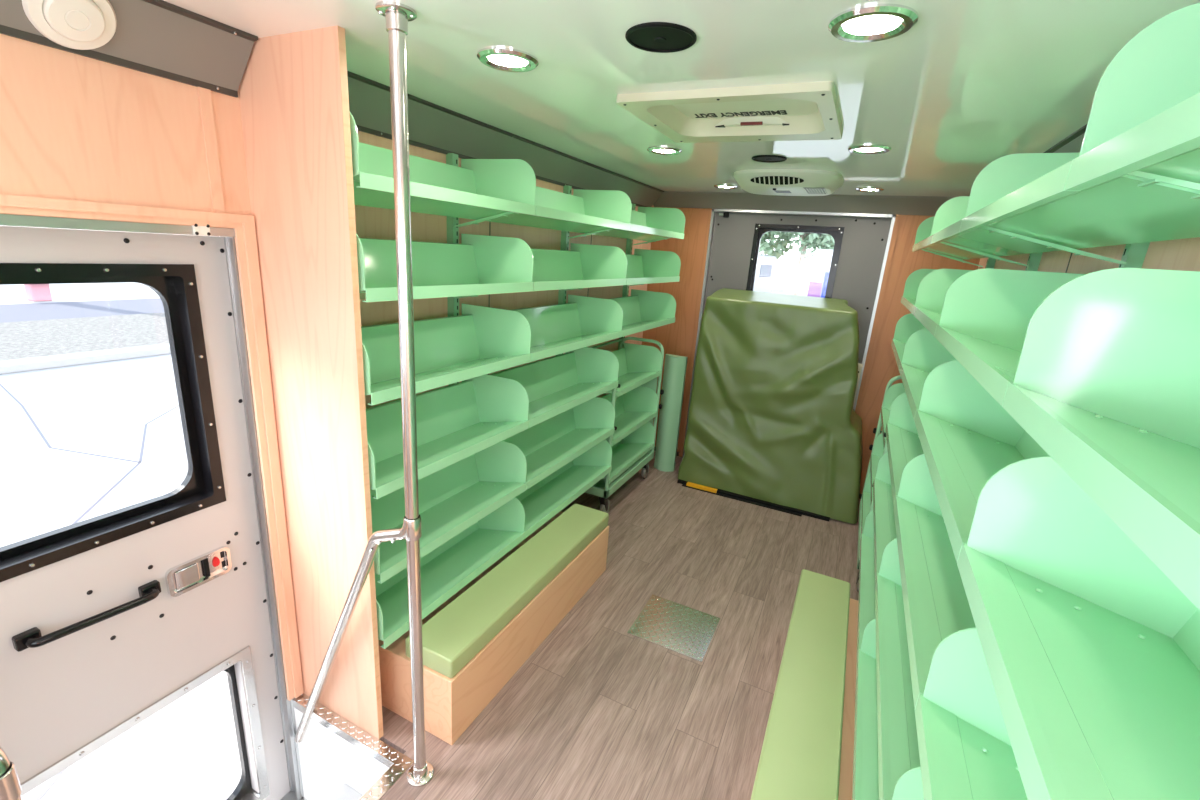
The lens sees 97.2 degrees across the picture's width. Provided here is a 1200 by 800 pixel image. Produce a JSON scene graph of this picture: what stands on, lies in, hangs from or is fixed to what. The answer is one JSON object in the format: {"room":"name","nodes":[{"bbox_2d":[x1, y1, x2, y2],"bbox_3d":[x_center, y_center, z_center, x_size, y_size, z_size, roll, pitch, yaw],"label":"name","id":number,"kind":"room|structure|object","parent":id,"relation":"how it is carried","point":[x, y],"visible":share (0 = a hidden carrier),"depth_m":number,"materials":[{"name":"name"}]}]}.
{"room":"library","nodes":[
{"label":"library","id":0,"kind":"room"},
{"bbox_2d":[238,25,382,738],"bbox_3d":[-0.832,0.103,1.563,0.386,2.055,0.019,11,17,24],"label":"wall partition","id":1,"kind":"structure","parent":0,"point":[293,89],"depth_m":1.47,"materials":[{"name":"brown wood"}]},
{"bbox_2d":[0,34,653,408],"bbox_3d":[-0.857,0.203,2.122,0.080,2.555,5.550,11,17,24],"label":"wall","id":2,"kind":"structure","parent":0,"point":[73,126],"depth_m":1.22,"materials":[{"name":"brown wood"}]},
{"bbox_2d":[0,0,257,97],"bbox_3d":[-1.405,-0.594,0.340,0.112,0.129,2.305,11,17,24],"label":"trim","id":3,"kind":"structure","parent":2,"relation":"attached to","point":[160,38],"depth_m":1.19,"materials":[{"name":"grey plastic"}]},
{"bbox_2d":[22,0,116,49],"bbox_3d":[-1.050,-0.770,1.051,0.100,0.119,0.140,11,17,24],"label":"fire alarm","id":4,"kind":"object","parent":3,"relation":"attached to","point":[74,24],"visible":1,"depth_m":1.05,"materials":[{"name":"white plastic"}]},
{"bbox_2d":[0,224,291,799],"bbox_3d":[-1.286,0.588,1.396,0.133,2.053,0.798,12,18,26],"label":"door","id":5,"kind":"structure","parent":2,"relation":"in","point":[108,620],"depth_m":1.44,"materials":[{"name":"white metal"}]},
{"bbox_2d":[0,194,303,700],"bbox_3d":[-1.205,0.362,1.308,0.020,1.622,0.856,11,17,24],"label":"trim","id":6,"kind":"structure","parent":2,"relation":"attached to","point":[243,225],"depth_m":1.53,"materials":[{"name":"brown wood"}]},
{"bbox_2d":[0,214,303,799],"bbox_3d":[-1.274,0.604,1.393,0.094,2.066,0.840,11,17,24],"label":"trim","id":7,"kind":"structure","parent":2,"relation":"attached to","point":[297,793],"depth_m":1.56,"materials":[{"name":"metal"}]},
{"bbox_2d":[197,87,224,212],"bbox_3d":[-0.992,-0.635,1.352,0.007,0.299,0.027,11,17,24],"label":"trim","id":8,"kind":"structure","parent":2,"relation":"attached to","point":[204,95],"depth_m":1.35,"materials":[{"name":"brown wood"}]},
{"bbox_2d":[349,111,535,226],"bbox_3d":[-0.572,-0.710,1.708,0.355,0.259,0.792,11,17,24],"label":"shelf","id":9,"kind":"object","parent":2,"relation":"attached to","point":[479,190],"visible":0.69,"depth_m":1.84,"materials":[{"name":"green metal"}]},
{"bbox_2d":[356,233,533,301],"bbox_3d":[-0.591,-0.440,1.785,0.355,0.259,0.792,11,17,24],"label":"shelf","id":10,"kind":"object","parent":2,"relation":"attached to","point":[481,264],"visible":0.66,"depth_m":1.96,"materials":[{"name":"green metal"}]},
{"bbox_2d":[361,304,530,405],"bbox_3d":[-0.610,-0.168,1.862,0.355,0.259,0.792,11,17,24],"label":"shelf","id":11,"kind":"object","parent":2,"relation":"attached to","point":[482,340],"visible":0.71,"depth_m":2.02,"materials":[{"name":"green metal"}]},
{"bbox_2d":[366,374,528,498],"bbox_3d":[-0.629,0.106,1.940,0.355,0.259,0.792,11,17,24],"label":"shelf","id":12,"kind":"object","parent":2,"relation":"attached to","point":[455,422],"visible":0.59,"depth_m":2.06,"materials":[{"name":"green metal"}]},
{"bbox_2d":[370,441,526,583],"bbox_3d":[-0.649,0.379,2.017,0.355,0.259,0.792,11,17,24],"label":"shelf","id":13,"kind":"object","parent":2,"relation":"attached to","point":[455,497],"visible":0.6,"depth_m":2.13,"materials":[{"name":"green metal"}]},
{"bbox_2d":[375,497,524,648],"bbox_3d":[-0.665,0.610,2.082,0.355,0.259,0.792,11,17,24],"label":"shelf","id":14,"kind":"object","parent":2,"relation":"attached to","point":[455,563],"visible":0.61,"depth_m":2.12,"materials":[{"name":"green metal"}]},
{"bbox_2d":[446,153,458,385],"bbox_3d":[-0.636,-0.170,2.301,0.034,1.655,0.033,11,17,24],"label":"upright","id":15,"kind":"object","parent":2,"relation":"attached to","point":[451,158],"visible":0.15,"depth_m":2.15,"materials":[{"name":"green paint"}]},
{"bbox_2d":[347,71,663,206],"bbox_3d":[-0.228,-1.168,2.660,0.112,0.129,2.965,11,17,24],"label":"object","id":16,"kind":"structure","parent":2,"relation":"attached to","point":[431,126],"depth_m":2.10,"materials":[{"name":"grey plastic"}]},
{"bbox_2d":[490,347,618,427],"bbox_3d":[-0.252,-0.078,2.683,0.355,0.259,0.912,11,17,24],"label":"shelf","id":17,"kind":"object","parent":2,"relation":"attached to","point":[555,385],"visible":0.68,"depth_m":2.87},
{"bbox_2d":[503,397,614,488],"bbox_3d":[-0.271,0.195,2.761,0.355,0.259,0.912,11,17,24],"label":"shelf","id":18,"kind":"object","parent":2,"relation":"attached to","point":[549,445],"visible":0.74,"depth_m":2.91,"materials":[{"name":"green metal"}]},
{"bbox_2d":[489,186,631,238],"bbox_3d":[-0.194,-0.894,2.452,0.355,0.259,0.912,11,17,24],"label":"shelf","id":19,"kind":"object","parent":2,"relation":"attached to","point":[589,212],"visible":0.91,"depth_m":2.67,"materials":[{"name":"green metal"}]},
{"bbox_2d":[556,185,571,355],"bbox_3d":[-0.232,-0.367,3.097,0.034,1.655,0.033,11,17,24],"label":"upright","id":20,"kind":"object","parent":2,"relation":"attached to","point":[567,189],"visible":0.08,"depth_m":2.94,"materials":[{"name":"green paint"}]},
{"bbox_2d":[516,439,611,538],"bbox_3d":[-0.288,0.425,2.826,0.355,0.259,0.912,11,17,24],"label":"shelf","id":21,"kind":"object","parent":2,"relation":"attached to","point":[542,501],"visible":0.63,"depth_m":2.91,"materials":[{"name":"green metal"}]},
{"bbox_2d":[512,294,622,361],"bbox_3d":[-0.233,-0.352,2.606,0.355,0.259,0.912,11,17,24],"label":"shelf","id":22,"kind":"object","parent":2,"relation":"attached to","point":[583,321],"visible":0.77,"depth_m":2.87,"materials":[{"name":"green metal"}]},
{"bbox_2d":[531,243,626,290],"bbox_3d":[-0.213,-0.624,2.529,0.355,0.259,0.912,11,17,24],"label":"shelf","id":23,"kind":"object","parent":2,"relation":"attached to","point":[584,265],"visible":0.75,"depth_m":2.84,"materials":[{"name":"green metal"}]},
{"bbox_2d":[618,204,635,349],"bbox_3d":[0.170,-0.563,3.889,0.034,1.655,0.033,11,17,24],"label":"upright","id":24,"kind":"object","parent":2,"relation":"attached to","point":[629,243],"visible":0.15,"depth_m":3.74,"materials":[{"name":"green paint"}]},
{"bbox_2d":[593,207,684,244],"bbox_3d":[0.212,-1.092,3.253,0.355,0.259,0.923,11,17,24],"label":"shelf","id":25,"kind":"object","parent":2,"relation":"attached to","point":[649,224],"visible":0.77,"depth_m":3.58,"materials":[{"name":"green metal"}]},
{"bbox_2d":[609,289,675,336],"bbox_3d":[0.174,-0.550,3.406,0.355,0.259,0.923,11,17,24],"label":"shelf","id":26,"kind":"object","parent":2,"relation":"attached to","point":[643,310],"visible":0.67,"depth_m":3.75,"materials":[{"name":"green metal"}]},
{"bbox_2d":[626,249,680,285],"bbox_3d":[0.193,-0.822,3.329,0.355,0.259,0.923,11,17,24],"label":"shelf","id":27,"kind":"object","parent":2,"relation":"attached to","point":[645,266],"visible":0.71,"depth_m":3.68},
{"bbox_2d":[488,222,1071,374],"bbox_3d":[0.512,0.029,2.300,2.511,1.880,0.969,17,20,39],"label":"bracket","id":28,"kind":"structure","parent":2,"relation":"attached to","point":[489,222],"depth_m":2.38,"materials":[{"name":"green metal"}]},
{"bbox_2d":[379,451,860,799],"bbox_3d":[0.054,1.168,1.898,2.240,0.050,5.550,11,17,24],"label":"floor","id":29,"kind":"structure","parent":0,"point":[599,710],"depth_m":2.10,"materials":[{"name":"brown wood"}]},
{"bbox_2d":[0,746,21,799],"bbox_3d":[-1.122,0.948,0.987,0.600,1.041,0.080,11,17,24],"label":"handrail","id":30,"kind":"object","parent":29,"relation":"attached to","point":[10,787],"visible":1,"depth_m":0.75,"materials":[{"name":"silver metal"}]},
{"bbox_2d":[292,693,413,799],"bbox_3d":[-1.044,1.423,1.485,0.545,0.475,0.871,11,17,24],"label":"step","id":31,"kind":"structure","parent":29,"relation":"in","point":[340,760],"depth_m":1.81,"materials":[{"name":"metal"}]},
{"bbox_2d":[294,1,433,786],"bbox_3d":[-0.742,0.215,1.507,0.630,2.227,0.080,11,17,24],"label":"handrail","id":32,"kind":"object","parent":29,"relation":"attached to","point":[397,15],"visible":0.99,"depth_m":1.34,"materials":[{"name":"silver metal"}]},
{"bbox_2d":[378,504,608,744],"bbox_3d":[-0.489,0.804,2.343,0.606,0.331,1.178,11,17,24],"label":"storage bench","id":33,"kind":"object","parent":29,"relation":"on","point":[475,641],"visible":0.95,"depth_m":1.96,"materials":[{"name":"brown wood"}]},
{"bbox_2d":[405,504,608,677],"bbox_3d":[-0.303,0.716,2.228,0.202,0.074,1.168,11,17,24],"label":"seat cushion","id":34,"kind":"object","parent":33,"relation":"on","point":[455,638],"depth_m":2.02,"materials":[{"name":"green leather"}]},
{"bbox_2d":[585,337,663,512],"bbox_3d":[0.107,0.135,3.574,0.360,1.026,0.855,11,17,24],"label":"cart","id":35,"kind":"object","parent":29,"relation":"on","point":[635,400],"visible":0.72,"depth_m":3.75,"materials":[{"name":"green paint"}]},
{"bbox_2d":[609,443,653,483],"bbox_3d":[0.113,0.405,3.617,0.255,0.062,0.763,11,17,24],"label":"shelf","id":36,"kind":"object","parent":35,"relation":"attached to","point":[624,455],"depth_m":3.67,"materials":[{"name":"green metal"}]},
{"bbox_2d":[603,370,661,397],"bbox_3d":[0.151,-0.120,3.468,0.255,0.062,0.763,11,17,24],"label":"shelf","id":37,"kind":"object","parent":35,"relation":"attached to","point":[629,380],"depth_m":3.56,"materials":[{"name":"green metal"}]},
{"bbox_2d":[612,411,656,445],"bbox_3d":[0.130,0.168,3.550,0.255,0.062,0.763,11,17,24],"label":"shelf","id":38,"kind":"object","parent":35,"relation":"attached to","point":[626,422],"depth_m":3.63,"materials":[{"name":"green metal"}]},
{"bbox_2d":[654,354,687,471],"bbox_3d":[0.523,0.109,4.003,0.160,0.901,0.082,11,17,24],"label":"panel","id":39,"kind":"object","parent":29,"relation":"on","point":[675,366],"visible":1,"depth_m":3.97,"materials":[{"name":"green paint"}]},
{"bbox_2d":[627,595,719,661],"bbox_3d":[0.340,1.019,2.394,0.337,0.005,0.314,11,17,24],"label":"floor hatch","id":40,"kind":"object","parent":29,"relation":"on","point":[689,632],"visible":1,"depth_m":2.38,"materials":[{"name":"metal"}]},
{"bbox_2d":[677,363,862,521],"bbox_3d":[1.183,0.185,3.759,1.061,0.978,0.548,11,17,24],"label":"lift","id":41,"kind":"object","parent":29,"relation":"on","point":[786,509],"visible":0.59,"depth_m":3.65,"materials":[{"name":"black metal"}]},
{"bbox_2d":[678,288,862,523],"bbox_3d":[1.266,-0.017,3.697,1.236,1.386,0.495,11,17,24],"label":"cover","id":42,"kind":"object","parent":41,"relation":"on","point":[771,417],"visible":1,"depth_m":3.54,"materials":[{"name":"green fabric"}]},
{"bbox_2d":[751,569,857,799],"bbox_3d":[0.788,1.129,1.518,0.624,0.331,1.654,11,17,24],"label":"storage bench","id":43,"kind":"object","parent":29,"relation":"on","point":[807,752],"visible":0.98,"depth_m":1.62,"materials":[{"name":"green leather"}]},
{"bbox_2d":[856,375,904,591],"bbox_3d":[1.656,0.443,2.876,0.360,1.026,0.855,11,17,24],"label":"cart","id":44,"kind":"object","parent":29,"relation":"on","point":[879,447],"visible":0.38,"depth_m":3.13,"materials":[{"name":"green paint"}]},
{"bbox_2d":[861,490,870,533],"bbox_3d":[1.597,0.700,2.949,0.255,0.062,0.763,11,17,24],"label":"shelf","id":45,"kind":"object","parent":44,"relation":"attached to","point":[866,495],"depth_m":3.13,"materials":[{"name":"green metal"}]},
{"bbox_2d":[870,453,880,503],"bbox_3d":[1.614,0.463,2.881,0.255,0.062,0.763,11,17,24],"label":"shelf","id":46,"kind":"object","parent":44,"relation":"attached to","point":[875,457],"depth_m":3.07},
{"bbox_2d":[881,407,890,447],"bbox_3d":[1.634,0.175,2.800,0.255,0.062,0.763,11,17,24],"label":"shelf","id":47,"kind":"object","parent":44,"relation":"attached to","point":[885,411],"depth_m":2.96,"materials":[{"name":"green metal"}]},
{"bbox_2d":[163,0,1199,196],"bbox_3d":[0.234,-0.850,1.307,2.320,0.060,5.550,11,17,24],"label":"ceiling","id":48,"kind":"structure","parent":0,"point":[972,84],"depth_m":1.28,"materials":[{"name":"paint"}]},
{"bbox_2d":[477,47,537,71],"bbox_3d":[-0.232,-0.854,1.333,0.153,0.010,0.153,11,17,24],"label":"recessed light","id":49,"kind":"object","parent":48,"relation":"in","point":[499,58],"visible":1,"depth_m":1.32,"materials":[{"name":"silver metal"}]},
{"bbox_2d":[625,22,696,52],"bbox_3d":[0.130,-0.773,1.133,0.152,0.008,0.152,11,17,24],"label":"ceiling speaker","id":50,"kind":"object","parent":48,"relation":"attached to","point":[658,37],"visible":1,"depth_m":1.12},
{"bbox_2d":[629,27,691,49],"bbox_3d":[0.130,-0.772,1.134,0.136,0.004,0.136,11,17,24],"label":"grille","id":51,"kind":"object","parent":50,"relation":"attached to","point":[643,38],"depth_m":1.13,"materials":[{"name":"black plastic"}]},
{"bbox_2d":[647,146,681,154],"bbox_3d":[0.285,-1.106,2.349,0.153,0.010,0.153,11,17,24],"label":"recessed light","id":52,"kind":"object","parent":48,"relation":"in","point":[661,150],"visible":1,"depth_m":2.33,"materials":[{"name":"white"}]},
{"bbox_2d":[714,184,737,188],"bbox_3d":[0.802,-1.359,3.374,0.153,0.010,0.153,11,17,24],"label":"recessed light","id":53,"kind":"object","parent":48,"relation":"in","point":[722,186],"visible":1,"depth_m":3.35,"materials":[{"name":"white"}]},
{"bbox_2d":[616,81,842,142],"bbox_3d":[0.444,-0.926,1.699,0.602,0.070,0.580,11,17,24],"label":"roof hatch","id":54,"kind":"object","parent":48,"relation":"attached to","point":[808,110],"visible":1,"depth_m":1.74,"materials":[{"name":"beige plastic"}]},
{"bbox_2d":[752,155,786,162],"bbox_3d":[0.757,-1.080,2.371,0.152,0.008,0.152,11,17,24],"label":"ceiling speaker","id":55,"kind":"object","parent":48,"relation":"attached to","point":[760,158],"visible":1,"depth_m":2.36},
{"bbox_2d":[754,157,784,160],"bbox_3d":[0.757,-1.078,2.372,0.136,0.004,0.136,11,17,24],"label":"grille","id":56,"kind":"object","parent":55,"relation":"attached to","point":[755,158],"depth_m":2.36,"materials":[{"name":"black plastic"}]},
{"bbox_2d":[733,169,843,195],"bbox_3d":[1.023,-1.171,2.889,0.550,0.078,0.570,11,17,24],"label":"air conditioner","id":57,"kind":"object","parent":48,"relation":"attached to","point":[779,182],"visible":1,"depth_m":2.70,"materials":[{"name":"white plastic"}]},
{"bbox_2d":[750,176,803,184],"bbox_3d":[0.897,-1.115,2.688,0.264,0.035,0.054,11,17,23],"label":"vent","id":58,"kind":"object","parent":57,"relation":"attached to","point":[754,180],"depth_m":2.69,"materials":[{"name":"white plastic"}]},
{"bbox_2d":[803,188,826,193],"bbox_3d":[1.135,-1.099,2.787,0.100,0.001,0.230,11,17,24],"label":"grille","id":59,"kind":"object","parent":57,"relation":"attached to","point":[805,190],"depth_m":2.78,"materials":[{"name":"white plastic"}]},
{"bbox_2d":[855,187,883,191],"bbox_3d":[1.560,-1.218,3.064,0.153,0.010,0.153,11,17,24],"label":"recessed light","id":60,"kind":"object","parent":48,"relation":"in","point":[861,189],"visible":1,"depth_m":3.05,"materials":[{"name":"white"}]},
{"bbox_2d":[848,144,891,153],"bbox_3d":[1.036,-0.964,2.038,0.153,0.010,0.153,11,17,24],"label":"recessed light","id":61,"kind":"object","parent":48,"relation":"in","point":[863,148],"visible":1,"depth_m":2.02,"materials":[{"name":"white"}]},
{"bbox_2d":[828,4,917,41],"bbox_3d":[0.511,-0.706,0.997,0.153,0.010,0.153,11,17,24],"label":"recessed light","id":62,"kind":"object","parent":48,"relation":"in","point":[873,22],"visible":1,"depth_m":0.98,"materials":[{"name":"white"}]},
{"bbox_2d":[642,207,979,493],"bbox_3d":[1.347,-0.413,3.930,2.160,2.055,0.120,11,17,24],"label":"wall","id":63,"kind":"structure","parent":0,"point":[676,338],"depth_m":3.73,"materials":[{"name":"brown wood"}]},
{"bbox_2d":[654,446,861,498],"bbox_3d":[1.249,0.570,4.148,2.160,0.035,0.012,11,17,24],"label":"baseboard","id":64,"kind":"structure","parent":63,"relation":"attached to","point":[677,454],"depth_m":4.41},
{"bbox_2d":[683,209,895,455],"bbox_3d":[1.303,-0.363,3.922,1.200,1.958,0.056,11,17,24],"label":"trim","id":65,"kind":"structure","parent":63,"relation":"attached to","point":[713,214],"depth_m":3.69,"materials":[{"name":"metal"}]},
{"bbox_2d":[679,208,900,456],"bbox_3d":[1.292,-0.366,3.896,1.260,1.976,0.010,11,17,24],"label":"trim","id":66,"kind":"structure","parent":63,"relation":"attached to","point":[898,217],"depth_m":3.73,"materials":[{"name":"brown wood"}]},
{"bbox_2d":[705,212,891,363],"bbox_3d":[1.322,-0.364,3.964,1.164,1.938,0.079,11,17,23],"label":"door","id":67,"kind":"structure","parent":63,"relation":"in","point":[860,243],"depth_m":3.67,"materials":[{"name":"grey metal"}]},
{"bbox_2d":[653,191,954,215],"bbox_3d":[1.360,-1.325,3.559,2.160,0.100,0.122,11,17,24],"label":"trim","id":68,"kind":"structure","parent":63,"relation":"attached to","point":[835,203],"depth_m":3.54,"materials":[{"name":"grey plastic"}]},
{"bbox_2d":[978,237,1199,273],"bbox_3d":[1.162,0.390,1.143,0.080,2.105,5.550,11,17,24],"label":"wall","id":69,"kind":"structure","parent":0,"point":[1178,254],"depth_m":1.49,"materials":[{"name":"brown wood"}]},
{"bbox_2d":[852,619,878,799],"bbox_3d":[0.852,0.948,1.346,0.355,0.259,0.886,11,17,24],"label":"shelf","id":70,"kind":"object","parent":69,"relation":"attached to","point":[865,759],"visible":0.2,"depth_m":1.53,"materials":[{"name":"green plastic"}]},
{"bbox_2d":[857,510,874,653],"bbox_3d":[1.249,0.754,2.130,0.355,0.259,0.910,11,17,24],"label":"shelf","id":71,"kind":"object","parent":69,"relation":"attached to","point":[866,598],"visible":0.18,"depth_m":2.23,"materials":[{"name":"green metal"}]},
{"bbox_2d":[873,452,896,579],"bbox_3d":[1.270,0.467,2.048,0.355,0.259,0.910,11,17,24],"label":"shelf","id":72,"kind":"object","parent":69,"relation":"attached to","point":[883,509],"visible":0.25,"depth_m":2.20,"materials":[{"name":"green metal"}]},
{"bbox_2d":[875,538,920,799],"bbox_3d":[0.872,0.661,1.265,0.355,0.259,0.886,11,17,24],"label":"shelf","id":73,"kind":"object","parent":69,"relation":"attached to","point":[898,749],"visible":0.21,"depth_m":1.29,"materials":[{"name":"green metal"}]},
{"bbox_2d":[885,392,923,504],"bbox_3d":[1.289,0.199,1.972,0.355,0.259,0.910,11,17,24],"label":"shelf","id":74,"kind":"object","parent":69,"relation":"attached to","point":[902,437],"visible":0.3,"depth_m":2.26,"materials":[{"name":"green metal"}]},
{"bbox_2d":[892,767,923,799],"bbox_3d":[0.550,0.818,0.630,0.355,0.259,0.568,11,17,24],"label":"shelf","id":75,"kind":"object","parent":69,"relation":"attached to","point":[909,786],"visible":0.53,"depth_m":0.92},
{"bbox_2d":[891,313,925,368],"bbox_3d":[1.714,-0.270,2.695,0.355,0.259,0.922,11,17,24],"label":"shelf","id":76,"kind":"object","parent":69,"relation":"attached to","point":[907,325],"visible":0.2,"depth_m":3.12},
{"bbox_2d":[901,269,937,312],"bbox_3d":[1.731,-0.513,2.626,0.355,0.259,0.922,11,17,24],"label":"shelf","id":77,"kind":"object","parent":69,"relation":"attached to","point":[908,299],"visible":0.24,"depth_m":3.06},
{"bbox_2d":[899,329,955,418],"bbox_3d":[1.308,-0.073,1.895,0.355,0.259,0.910,11,17,24],"label":"shelf","id":78,"kind":"object","parent":69,"relation":"attached to","point":[923,352],"visible":0.3,"depth_m":2.30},
{"bbox_2d":[893,454,975,708],"bbox_3d":[0.891,0.393,1.189,0.355,0.259,0.886,11,17,24],"label":"shelf","id":79,"kind":"object","parent":69,"relation":"attached to","point":[936,604],"visible":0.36,"depth_m":1.26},
{"bbox_2d":[912,269,972,335],"bbox_3d":[1.325,-0.315,1.827,0.355,0.259,0.910,11,17,24],"label":"shelf","id":80,"kind":"object","parent":69,"relation":"attached to","point":[933,288],"visible":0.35,"depth_m":2.24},
{"bbox_2d":[912,216,987,266],"bbox_3d":[1.750,-0.787,2.548,0.355,0.259,0.922,11,17,24],"label":"shelf","id":81,"kind":"object","parent":69,"relation":"attached to","point":[924,230],"visible":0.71,"depth_m":2.83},
{"bbox_2d":[915,627,1027,799],"bbox_3d":[0.569,0.550,0.554,0.355,0.259,0.568,11,17,24],"label":"shelf","id":82,"kind":"object","parent":69,"relation":"attached to","point":[966,752],"visible":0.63,"depth_m":0.83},
{"bbox_2d":[914,360,1048,561],"bbox_3d":[0.910,0.121,1.112,0.355,0.259,0.886,11,17,24],"label":"shelf","id":83,"kind":"object","parent":69,"relation":"attached to","point":[966,436],"visible":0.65,"depth_m":1.41,"materials":[{"name":"green metal"}]},
{"bbox_2d":[985,257,995,268],"bbox_3d":[2.072,-0.182,3.019,0.034,1.655,0.033,11,17,24],"label":"upright","id":84,"kind":"object","parent":69,"relation":"attached to","point":[990,263],"visible":0.02,"depth_m":2.85,"materials":[{"name":"green paint"}]},
{"bbox_2d":[927,196,1060,265],"bbox_3d":[1.345,-0.589,1.749,0.355,0.259,0.910,11,17,24],"label":"shelf","id":85,"kind":"object","parent":69,"relation":"attached to","point":[948,218],"visible":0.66,"depth_m":1.90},
{"bbox_2d":[934,269,1084,405],"bbox_3d":[0.927,-0.121,1.043,0.355,0.259,0.886,11,17,24],"label":"shelf","id":86,"kind":"object","parent":69,"relation":"attached to","point":[986,315],"visible":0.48,"depth_m":1.42,"materials":[{"name":"green metal"}]},
{"bbox_2d":[1025,252,1042,270],"bbox_3d":[1.692,0.003,2.271,0.034,1.655,0.033,11,17,24],"label":"upright","id":87,"kind":"object","parent":69,"relation":"attached to","point":[1034,259],"visible":0.04,"depth_m":2.10,"materials":[{"name":"green paint"}]},
{"bbox_2d":[1044,124,1086,152],"bbox_3d":[1.088,-0.549,0.805,0.112,0.129,5.300,11,17,24],"label":"trim","id":88,"kind":"structure","parent":69,"relation":"attached to","point":[1073,142],"depth_m":1.70,"materials":[{"name":"grey plastic"}]},
{"bbox_2d":[957,456,1199,799],"bbox_3d":[0.588,0.278,0.477,0.355,0.259,0.568,11,17,24],"label":"shelf","id":89,"kind":"object","parent":69,"relation":"attached to","point":[1091,651],"visible":0.95,"depth_m":0.65,"materials":[{"name":"green metal"}]},
{"bbox_2d":[959,153,1199,264],"bbox_3d":[0.947,-0.396,0.965,0.355,0.259,0.886,11,17,24],"label":"shelf","id":90,"kind":"object","parent":69,"relation":"attached to","point":[1023,196],"visible":0.88,"depth_m":0.96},
{"bbox_2d":[1002,268,1199,609],"bbox_3d":[0.605,0.036,0.408,0.355,0.259,0.568,11,17,24],"label":"shelf","id":91,"kind":"object","parent":69,"relation":"attached to","point":[1106,382],"visible":1,"depth_m":0.65,"materials":[{"name":"green metal"}]},
{"bbox_2d":[1064,3,1199,198],"bbox_3d":[0.625,-0.238,0.331,0.355,0.259,0.568,11,17,24],"label":"shelf","id":92,"kind":"object","parent":69,"relation":"attached to","point":[1143,125],"visible":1,"depth_m":0.60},
{"bbox_2d":[1118,242,1149,267],"bbox_3d":[1.289,0.200,1.477,0.034,1.655,0.033,11,17,24],"label":"upright","id":93,"kind":"object","parent":69,"relation":"attached to","point":[1134,254],"visible":0.03,"depth_m":1.31,"materials":[{"name":"green paint"}]},
{"label":"outside","id":94,"kind":"structure","parent":0,"visible":0},
{"bbox_2d":[0,274,809,799],"bbox_3d":[-0.336,-6.826,32.934,150.000,0.050,180.000,11,17,24],"label":"ground","id":95,"kind":"structure","parent":94,"point":[187,749],"depth_m":5.10,"materials":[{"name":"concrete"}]},
{"bbox_2d":[24,284,51,301],"bbox_3d":[-15.371,-5.160,14.012,0.840,5.000,0.840,11,17,24],"label":"post","id":96,"kind":"object","parent":95,"relation":"on","point":[34,292],"visible":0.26,"depth_m":14.51,"materials":[{"name":"pink"}]},
{"bbox_2d":[0,298,163,322],"bbox_3d":[-13.887,-1.970,12.303,3.600,0.050,110.000,11,17,24],"label":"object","id":97,"kind":"structure","parent":95,"relation":"on","point":[79,309],"depth_m":13.60,"materials":[{"name":"white"}]},
{"bbox_2d":[0,312,168,360],"bbox_3d":[-10.374,-1.308,10.683,4.250,0.100,110.000,11,17,24],"label":"pavement","id":98,"kind":"structure","parent":95,"relation":"on","point":[35,338],"depth_m":10.47,"materials":[{"name":"grey concrete"}]},
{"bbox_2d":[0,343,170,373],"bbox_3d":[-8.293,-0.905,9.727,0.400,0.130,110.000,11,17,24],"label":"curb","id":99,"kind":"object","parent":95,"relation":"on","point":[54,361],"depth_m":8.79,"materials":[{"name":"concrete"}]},
{"bbox_2d":[0,383,178,799],"bbox_3d":[-4.997,0.636,5.351,3.058,0.002,8.911,-8,20,-37],"label":"pavement crack","id":100,"kind":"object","parent":95,"relation":"on","point":[55,778],"depth_m":5.48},
{"bbox_2d":[734,212,793,261],"bbox_3d":[9.898,-13.792,38.510,8.073,11.696,7.028,14,18,30],"label":"tree","id":101,"kind":"object","parent":95,"relation":"on","point":[778,256],"visible":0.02,"depth_m":38.98,"materials":[{"name":"green plant"}]},
{"bbox_2d":[753,254,776,292],"bbox_3d":[7.418,-6.479,28.510,2.420,2.750,9.000,11,17,24],"label":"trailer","id":102,"kind":"object","parent":95,"relation":"on","point":[765,269],"visible":0.1,"depth_m":28.79,"materials":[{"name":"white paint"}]},
{"bbox_2d":[759,213,834,294],"bbox_3d":[14.105,-12.569,35.648,8.297,11.481,6.809,13,18,28],"label":"tree","id":103,"kind":"object","parent":95,"relation":"on","point":[809,241],"visible":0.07,"depth_m":35.81,"materials":[{"name":"green plant"}]},
{"bbox_2d":[807,249,832,297],"bbox_3d":[9.795,-4.289,21.012,2.300,2.950,7.300,11,17,24],"label":"truck","id":104,"kind":"object","parent":95,"relation":"on","point":[822,258],"visible":0.03,"depth_m":18.08,"materials":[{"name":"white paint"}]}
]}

